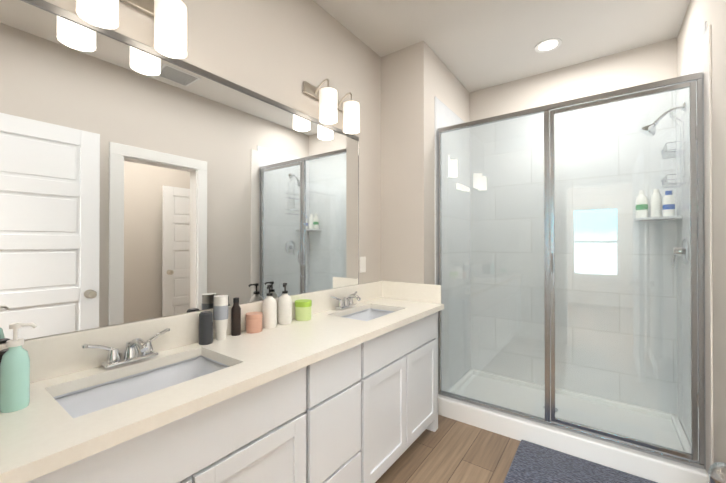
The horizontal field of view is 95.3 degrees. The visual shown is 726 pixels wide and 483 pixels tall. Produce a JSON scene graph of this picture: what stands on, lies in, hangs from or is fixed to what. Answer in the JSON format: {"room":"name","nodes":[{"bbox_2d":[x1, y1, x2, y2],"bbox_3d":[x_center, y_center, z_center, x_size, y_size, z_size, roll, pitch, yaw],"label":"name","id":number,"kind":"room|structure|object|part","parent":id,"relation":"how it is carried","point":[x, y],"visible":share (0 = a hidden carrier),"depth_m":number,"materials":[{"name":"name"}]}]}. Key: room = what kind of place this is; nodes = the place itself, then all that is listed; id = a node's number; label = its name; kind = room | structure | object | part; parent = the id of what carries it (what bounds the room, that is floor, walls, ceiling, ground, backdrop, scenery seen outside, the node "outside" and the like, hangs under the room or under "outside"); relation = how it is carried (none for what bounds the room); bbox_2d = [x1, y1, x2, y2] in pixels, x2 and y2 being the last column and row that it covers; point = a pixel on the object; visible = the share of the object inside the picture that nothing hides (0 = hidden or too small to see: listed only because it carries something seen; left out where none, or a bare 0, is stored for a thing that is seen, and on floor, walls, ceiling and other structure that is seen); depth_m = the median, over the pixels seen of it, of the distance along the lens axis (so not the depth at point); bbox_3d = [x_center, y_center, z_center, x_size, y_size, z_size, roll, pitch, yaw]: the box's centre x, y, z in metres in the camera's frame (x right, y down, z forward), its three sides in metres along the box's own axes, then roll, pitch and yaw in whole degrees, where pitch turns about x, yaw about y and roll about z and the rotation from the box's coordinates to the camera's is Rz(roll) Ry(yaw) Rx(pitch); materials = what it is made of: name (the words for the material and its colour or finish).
{"room":"bathroom","nodes":[
{"label":"bathroom","id":0,"kind":"room"},
{"bbox_2d":[0,281,379,383],"bbox_3d":[-0.535,0.367,1.662,0.018,0.130,2.338,0,0,36],"label":"backsplash","id":1,"kind":"structure","parent":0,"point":[61,354],"depth_m":1.21,"materials":[{"name":"beige stone"}]},
{"bbox_2d":[3,0,380,343],"bbox_3d":[-0.315,-0.076,2.092,0.120,2.780,3.857,0,0,36],"label":"wall","id":2,"kind":"structure","parent":0,"point":[281,51],"depth_m":1.89,"materials":[{"name":"beige paint"}]},
{"bbox_2d":[76,0,186,58],"bbox_3d":[-0.806,-0.837,1.165,0.170,0.253,0.400,0,0,36],"label":"sconce","id":3,"kind":"object","parent":2,"relation":"attached to","point":[170,28],"visible":1,"depth_m":1.19,"materials":[{"name":"white glass"}]},
{"bbox_3d":[-0.845,-0.797,1.057,0.106,0.172,0.106,0,0,36],"label":"lamp shade","id":4,"kind":"part","parent":3,"relation":"part of","materials":[{"name":"white glass"}]},
{"bbox_3d":[-0.716,-0.796,1.235,0.106,0.172,0.106,0,0,36],"label":"lamp shade","id":5,"kind":"part","parent":3,"relation":"part of","materials":[{"name":"white glass"}]},
{"bbox_2d":[0,0,358,343],"bbox_3d":[-0.626,-0.226,1.548,0.012,1.050,2.029,0,0,36],"label":"mirror","id":6,"kind":"object","parent":2,"relation":"attached to","point":[139,181],"visible":0.94,"depth_m":1.26,"materials":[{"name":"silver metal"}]},
{"bbox_2d":[303,78,359,133],"bbox_3d":[-0.165,-0.833,2.051,0.170,0.253,0.400,0,0,36],"label":"sconce","id":7,"kind":"object","parent":2,"relation":"attached to","point":[330,104],"visible":1,"depth_m":1.98,"materials":[{"name":"white glass"}]},
{"bbox_3d":[-0.204,-0.793,1.943,0.106,0.172,0.106,0,0,36],"label":"lamp shade","id":8,"kind":"part","parent":7,"relation":"part of","materials":[{"name":"white glass"}]},
{"bbox_3d":[-0.075,-0.792,2.121,0.106,0.172,0.106,0,0,36],"label":"lamp shade","id":9,"kind":"part","parent":7,"relation":"part of","materials":[{"name":"white glass"}]},
{"bbox_2d":[360,257,365,272],"bbox_3d":[0.000,0.168,2.416,0.008,0.115,0.072,0,0,36],"label":"switch plate","id":10,"kind":"object","parent":2,"relation":"attached to","point":[362,264],"visible":1,"depth_m":2.41,"materials":[{"name":"white plastic"}]},
{"bbox_2d":[381,41,469,284],"bbox_3d":[0.653,-0.071,3.013,0.369,2.780,1.231,0,0,36],"label":"wall","id":11,"kind":"structure","parent":0,"point":[416,78],"depth_m":2.51,"materials":[{"name":"beige paint"}]},
{"bbox_2d":[380,280,440,303],"bbox_3d":[0.349,0.371,2.454,0.484,0.130,0.018,0,0,36],"label":"backsplash","id":12,"kind":"structure","parent":11,"relation":"attached to","point":[430,293],"depth_m":2.44,"materials":[{"name":"beige stone"}]},
{"bbox_2d":[434,96,470,390],"bbox_3d":[0.801,0.073,2.895,0.008,2.390,0.831,0,0,36],"label":"wall tile","id":13,"kind":"structure","parent":11,"relation":"attached to","point":[445,115],"depth_m":2.86,"materials":[{"name":"white tile"}]},
{"bbox_2d":[375,415,520,482],"bbox_3d":[-0.552,1.334,0.035,5.500,0.060,7.657,0,0,36],"label":"floor","id":14,"kind":"structure","parent":0,"point":[449,450],"depth_m":2.01,"materials":[{"name":"brown wood"}]},
{"bbox_2d":[32,312,437,482],"bbox_3d":[-0.341,0.889,1.519,0.497,0.845,2.338,0,0,36],"label":"bathroom vanity","id":15,"kind":"object","parent":14,"relation":"on","point":[341,386],"depth_m":1.29,"materials":[{"name":"white wood"}]},
{"bbox_2d":[0,296,443,482],"bbox_3d":[-0.331,0.449,1.514,0.522,0.035,2.338,0,0,36],"label":"countertop","id":16,"kind":"structure","parent":15,"relation":"on","point":[37,440],"depth_m":0.98,"materials":[{"name":"beige stone"}]},
{"bbox_2d":[0,348,8,362],"bbox_3d":[-0.982,0.364,0.921,0.052,0.127,0.052,0,0,36],"label":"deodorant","id":17,"kind":"object","parent":16,"relation":"on","point":[3,351],"visible":0.1,"depth_m":0.90,"materials":[{"name":"black plastic"}]},
{"bbox_2d":[0,323,37,412],"bbox_3d":[-0.889,0.319,0.854,0.054,0.216,0.066,0,0,36],"label":"hand soap","id":18,"kind":"object","parent":16,"relation":"on","point":[15,379],"visible":1,"depth_m":0.83,"materials":[{"name":"teal plastic"}]},
{"bbox_2d":[84,328,171,367],"bbox_3d":[-0.791,0.382,1.156,0.146,0.095,0.258,0,0,36],"label":"faucet","id":19,"kind":"object","parent":16,"relation":"on","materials":[{"name":"silver metal"}]},
{"bbox_2d":[48,352,231,419],"bbox_3d":[-0.679,0.533,1.074,0.358,0.163,0.538,0,0,36],"label":"sink","id":20,"kind":"object","parent":16,"relation":"in","point":[93,395],"depth_m":1.15,"materials":[{"name":"white ceramic"}]},
{"bbox_2d":[199,311,212,344],"bbox_3d":[-0.664,0.363,1.400,0.056,0.132,0.056,0,0,36],"label":"deodorant","id":21,"kind":"object","parent":16,"relation":"on","point":[205,327],"visible":0.96,"depth_m":1.38,"materials":[{"name":"grey plastic"}]},
{"bbox_2d":[213,295,227,340],"bbox_3d":[-0.626,0.334,1.459,0.061,0.192,0.061,0,0,36],"label":"tube","id":22,"kind":"object","parent":16,"relation":"on","point":[220,312],"visible":0.94,"depth_m":1.44,"materials":[{"name":"white plastic"}]},
{"bbox_2d":[231,297,240,335],"bbox_3d":[-0.586,0.345,1.529,0.042,0.170,0.042,0,0,36],"label":"bottle","id":23,"kind":"object","parent":16,"relation":"on","point":[236,319],"visible":1,"depth_m":1.51,"materials":[{"name":"brown plastic"}]},
{"bbox_2d":[246,312,262,332],"bbox_3d":[-0.521,0.388,1.587,0.078,0.086,0.078,0,0,36],"label":"jar","id":24,"kind":"object","parent":16,"relation":"on","point":[253,322],"visible":1,"depth_m":1.55,"materials":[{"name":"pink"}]},
{"bbox_2d":[262,285,276,328],"bbox_3d":[-0.470,0.325,1.667,0.070,0.212,0.070,0,0,36],"label":"pump bottle","id":25,"kind":"object","parent":16,"relation":"on","point":[269,311],"visible":1,"depth_m":1.64,"materials":[{"name":"white plastic"}]},
{"bbox_2d":[278,283,291,324],"bbox_3d":[-0.412,0.325,1.748,0.070,0.212,0.070,0,0,36],"label":"pump bottle","id":26,"kind":"object","parent":16,"relation":"on","point":[285,309],"visible":1,"depth_m":1.72,"materials":[{"name":"white plastic"}]},
{"bbox_2d":[295,299,311,320],"bbox_3d":[-0.331,0.380,1.838,0.092,0.103,0.092,0,0,36],"label":"jar","id":27,"kind":"object","parent":16,"relation":"on","point":[302,309],"visible":1,"depth_m":1.80,"materials":[{"name":"green plastic"}]},
{"bbox_2d":[332,292,363,307],"bbox_3d":[-0.075,0.387,2.145,0.146,0.095,0.258,0,0,36],"label":"faucet","id":28,"kind":"object","parent":16,"relation":"on","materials":[{"name":"silver metal"}]},
{"bbox_2d":[340,304,399,319],"bbox_3d":[0.037,0.538,2.063,0.358,0.163,0.524,0,0,36],"label":"sink","id":29,"kind":"object","parent":16,"relation":"in","point":[370,313],"depth_m":2.26,"materials":[{"name":"white ceramic"}]},
{"bbox_2d":[438,369,707,482],"bbox_3d":[1.397,1.265,2.450,1.487,0.161,0.856,0,0,36],"label":"shower base","id":30,"kind":"object","parent":14,"relation":"on","point":[654,468],"visible":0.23,"depth_m":2.26,"materials":[{"name":"white plastic"}]},
{"bbox_2d":[437,72,704,469],"bbox_3d":[1.173,0.149,2.146,1.467,2.064,0.075,0,0,36],"label":"shower enclosure","id":31,"kind":"object","parent":30,"relation":"on","point":[693,83],"visible":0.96,"depth_m":2.00,"materials":[{"name":"clear glass"}]},
{"bbox_2d":[504,440,656,482],"bbox_3d":[1.172,1.302,1.748,0.715,0.018,0.535,0,0,36],"label":"bath mat","id":32,"kind":"object","parent":14,"relation":"on","point":[533,463],"visible":1,"depth_m":1.87,"materials":[{"name":"grey fabric"}]},
{"bbox_2d":[708,462,725,482],"bbox_3d":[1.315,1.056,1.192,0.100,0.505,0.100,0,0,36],"label":"pedal bin","id":33,"kind":"object","parent":14,"relation":"on","point":[716,472],"visible":1,"depth_m":1.19,"materials":[{"name":"silver metal"}]},
{"bbox_2d":[313,0,689,92],"bbox_3d":[-0.552,-1.506,0.049,5.500,0.060,7.657,0,0,36],"label":"ceiling","id":34,"kind":"structure","parent":0,"point":[475,45],"depth_m":2.28,"materials":[{"name":"paint"}]},
{"bbox_2d":[535,38,561,52],"bbox_3d":[1.380,-1.460,2.469,0.176,0.006,0.176,0,0,36],"label":"recessed light","id":35,"kind":"object","parent":34,"relation":"in","point":[548,45],"visible":1,"depth_m":2.47,"materials":[{"name":"white"}]},
{"bbox_2d":[470,37,676,121],"bbox_3d":[1.690,-0.072,2.861,1.489,2.780,0.140,0,0,36],"label":"wall","id":36,"kind":"structure","parent":0,"point":[651,63],"depth_m":2.71,"materials":[{"name":"beige paint"}]},
{"bbox_2d":[470,90,676,413],"bbox_3d":[1.647,0.073,2.800,1.489,2.390,0.008,0,0,36],"label":"wall tile","id":37,"kind":"structure","parent":36,"relation":"attached to","point":[628,169],"depth_m":2.69,"materials":[{"name":"white tile"}]},
{"bbox_2d":[635,215,682,220],"bbox_3d":[2.076,-0.163,2.340,0.235,0.016,0.235,0,0,36],"label":"shower shelf","id":38,"kind":"object","parent":36,"relation":"attached to","point":[657,218],"depth_m":2.30,"materials":[{"name":"tile"}]},
{"bbox_2d":[636,190,647,217],"bbox_3d":[2.048,-0.273,2.434,0.069,0.205,0.069,0,0,36],"label":"bottle","id":39,"kind":"object","parent":38,"relation":"on","point":[645,212],"depth_m":2.41,"materials":[{"name":"white plastic"}]},
{"bbox_2d":[651,189,661,216],"bbox_3d":[2.110,-0.274,2.383,0.060,0.205,0.060,0,0,36],"label":"bottle","id":40,"kind":"object","parent":38,"relation":"on","point":[658,212],"depth_m":2.36,"materials":[{"name":"white plastic"}]},
{"bbox_2d":[663,191,674,215],"bbox_3d":[2.127,-0.261,2.303,0.065,0.180,0.065,0,0,36],"label":"bottle","id":41,"kind":"object","parent":38,"relation":"on","point":[669,193],"depth_m":2.28,"materials":[{"name":"white plastic"}]},
{"bbox_2d":[677,0,725,462],"bbox_3d":[1.334,-0.082,0.997,0.120,2.780,3.697,0,0,36],"label":"wall","id":42,"kind":"structure","parent":0,"point":[699,13],"depth_m":1.55,"materials":[{"name":"beige paint"}]},
{"bbox_2d":[676,21,706,469],"bbox_3d":[2.001,0.069,2.026,0.008,2.390,0.831,0,0,36],"label":"wall tile","id":43,"kind":"structure","parent":42,"relation":"attached to","point":[694,62],"depth_m":2.10,"materials":[{"name":"white tile"}]},
{"bbox_2d":[640,102,685,135],"bbox_3d":[1.958,-0.792,2.169,0.222,0.187,0.092,0,0,36],"label":"shower head","id":44,"kind":"object","parent":43,"relation":"attached to","point":[654,125],"depth_m":2.17},
{"bbox_2d":[661,107,686,188],"bbox_3d":[2.001,-0.614,2.137,0.096,0.510,0.223,0,0,36],"label":"wire caddy","id":45,"kind":"object","parent":44,"relation":"hanging from","point":[668,155],"depth_m":2.13,"materials":[{"name":"silver metal"}]},
{"bbox_2d":[671,238,688,266],"bbox_3d":[2.020,0.072,2.119,0.068,0.186,0.170,0,0,36],"label":"shower valve","id":46,"kind":"object","parent":43,"relation":"attached to","point":[675,251],"depth_m":2.09,"materials":[{"name":"silver metal"}]},
{"bbox_2d":[704,24,713,482],"bbox_3d":[1.740,0.122,1.667,0.008,2.380,0.110,0,0,36],"label":"trim","id":47,"kind":"structure","parent":42,"relation":"attached to","point":[708,251],"depth_m":1.65,"materials":[{"name":"white"}]}
]}

